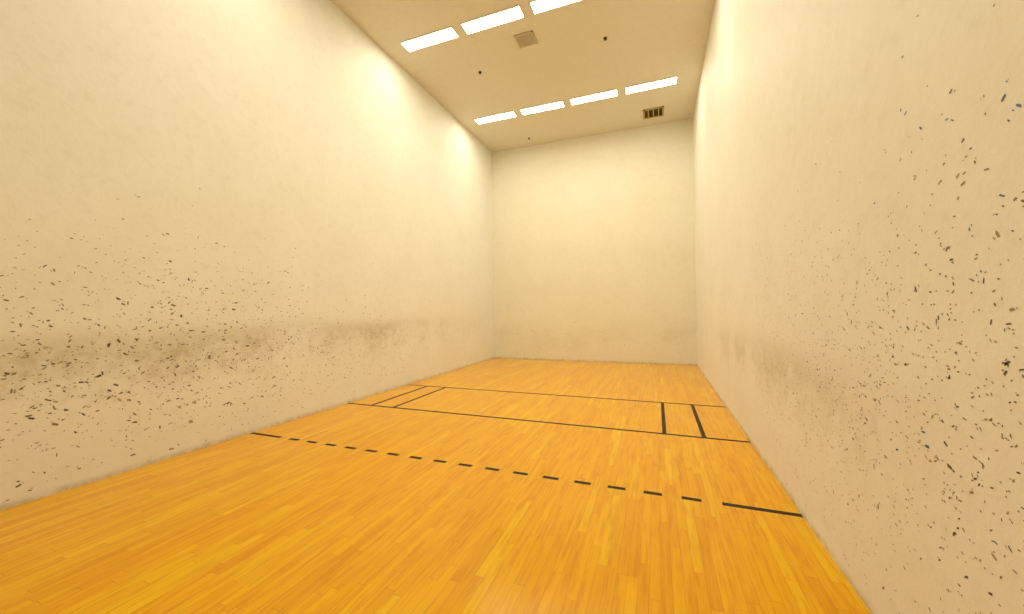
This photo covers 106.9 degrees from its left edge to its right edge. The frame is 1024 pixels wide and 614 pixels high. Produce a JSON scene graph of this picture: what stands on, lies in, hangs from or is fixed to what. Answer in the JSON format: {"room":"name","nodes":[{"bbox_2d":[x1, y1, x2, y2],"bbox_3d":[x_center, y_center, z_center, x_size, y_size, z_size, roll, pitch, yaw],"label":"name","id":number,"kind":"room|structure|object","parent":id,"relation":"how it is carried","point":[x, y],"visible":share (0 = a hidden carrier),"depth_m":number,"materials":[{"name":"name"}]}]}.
{"room":"sports hall","nodes":[
{"label":"sports hall","id":0,"kind":"room"},
{"bbox_2d":[0,0,493,510],"bbox_3d":[-2.583,-1.549,6.236,0.200,6.100,11.250,-1,0,21],"label":"wall","id":1,"kind":"structure","parent":0,"point":[293,128],"depth_m":4.12,"materials":[{"name":"paint"}]},
{"bbox_2d":[0,188,466,502],"bbox_3d":[-2.620,0.094,5.792,0.001,2.706,9.672,-1,0,21],"label":"scuff","id":2,"kind":"object","parent":1,"relation":"attached to","point":[136,339],"visible":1,"depth_m":3.52,"materials":[{"name":"rubber"}]},
{"bbox_2d":[0,358,870,613],"bbox_3d":[0.080,1.561,5.216,5.816,0.200,11.250,-1,0,21],"label":"floor","id":3,"kind":"structure","parent":0,"point":[249,523],"depth_m":2.61,"materials":[{"name":"brown wood"}]},
{"bbox_2d":[250,384,802,516],"bbox_3d":[-0.020,1.460,4.957,5.416,0.001,3.072,-1,0,21],"label":"court lines","id":4,"kind":"object","parent":3,"relation":"on","point":[699,424],"visible":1,"depth_m":4.34,"materials":[{"name":"paint"}]},
{"bbox_2d":[330,0,714,152],"bbox_3d":[0.002,-4.738,5.261,5.816,0.200,11.250,-1,0,21],"label":"ceiling","id":5,"kind":"structure","parent":0,"point":[647,40],"depth_m":7.09,"materials":[{"name":"paint"}]},
{"bbox_2d":[400,26,458,51],"bbox_3d":[-1.422,-4.602,6.535,1.023,0.020,0.258,-1,0,21],"label":"ceiling light","id":6,"kind":"object","parent":5,"relation":"attached to","point":[448,33],"depth_m":6.53,"materials":[{"name":"white plastic"}]},
{"bbox_2d":[460,5,524,34],"bbox_3d":[-0.319,-4.618,6.116,1.023,0.020,0.258,-1,0,21],"label":"ceiling light","id":7,"kind":"object","parent":5,"relation":"attached to","point":[514,13],"depth_m":6.10,"materials":[{"name":"white plastic"}]},
{"bbox_2d":[474,111,516,123],"bbox_3d":[-0.402,-4.595,9.218,1.023,0.020,0.258,-1,0,21],"label":"ceiling light","id":8,"kind":"object","parent":5,"relation":"attached to","point":[510,114],"depth_m":9.20,"materials":[{"name":"white plastic"}]},
{"bbox_2d":[514,31,537,48],"bbox_3d":[0.240,-4.623,6.567,0.330,0.018,0.320,-1,0,21],"label":"ceiling vent","id":9,"kind":"object","parent":5,"relation":"in","point":[526,39],"visible":1,"depth_m":6.55,"materials":[{"name":"paint"}]},
{"bbox_2d":[520,100,564,114],"bbox_3d":[0.701,-4.612,8.799,1.023,0.020,0.258,-1,0,21],"label":"ceiling light","id":10,"kind":"object","parent":5,"relation":"attached to","point":[558,104],"depth_m":8.78,"materials":[{"name":"white plastic"}]},
{"bbox_2d":[529,0,581,14],"bbox_3d":[0.784,-4.635,5.697,1.023,0.020,0.258,-1,0,21],"label":"ceiling light","id":11,"kind":"object","parent":5,"relation":"attached to","point":[538,6],"depth_m":5.81,"materials":[{"name":"white plastic"}]},
{"bbox_2d":[570,89,617,104],"bbox_3d":[1.804,-4.628,8.380,1.023,0.020,0.258,-1,0,21],"label":"ceiling light","id":12,"kind":"object","parent":5,"relation":"attached to","point":[611,93],"depth_m":8.38,"materials":[{"name":"white plastic"}]},
{"bbox_2d":[625,76,676,93],"bbox_3d":[2.906,-4.645,7.960,1.023,0.020,0.258,-1,0,21],"label":"ceiling light","id":13,"kind":"object","parent":5,"relation":"attached to","point":[672,80],"depth_m":7.95,"materials":[{"name":"white plastic"}]},
{"bbox_2d":[643,106,663,118],"bbox_3d":[3.382,-4.642,9.079,0.460,0.022,0.450,-1,0,21],"label":"ceiling vent","id":14,"kind":"object","parent":5,"relation":"attached to","point":[657,111],"depth_m":9.07,"materials":[{"name":"beige metal"}]},
{"bbox_2d":[492,118,696,364],"bbox_3d":[2.004,-1.576,10.403,5.416,6.100,0.201,-1,0,21],"label":"wall","id":15,"kind":"structure","parent":0,"point":[594,235],"depth_m":10.16,"materials":[{"name":"paint"}]},
{"bbox_2d":[693,0,1023,613],"bbox_3d":[2.666,-1.628,4.242,0.200,6.100,11.250,-1,0,21],"label":"wall","id":16,"kind":"structure","parent":0,"point":[786,88],"depth_m":1.66,"materials":[{"name":"paint"}]},
{"bbox_2d":[711,4,1023,613],"bbox_3d":[2.339,0.148,3.597,0.001,2.428,8.238,-1,0,21],"label":"scuff","id":17,"kind":"object","parent":16,"relation":"attached to","point":[1003,97],"visible":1,"depth_m":1.30,"materials":[{"name":"rubber"}]}
]}

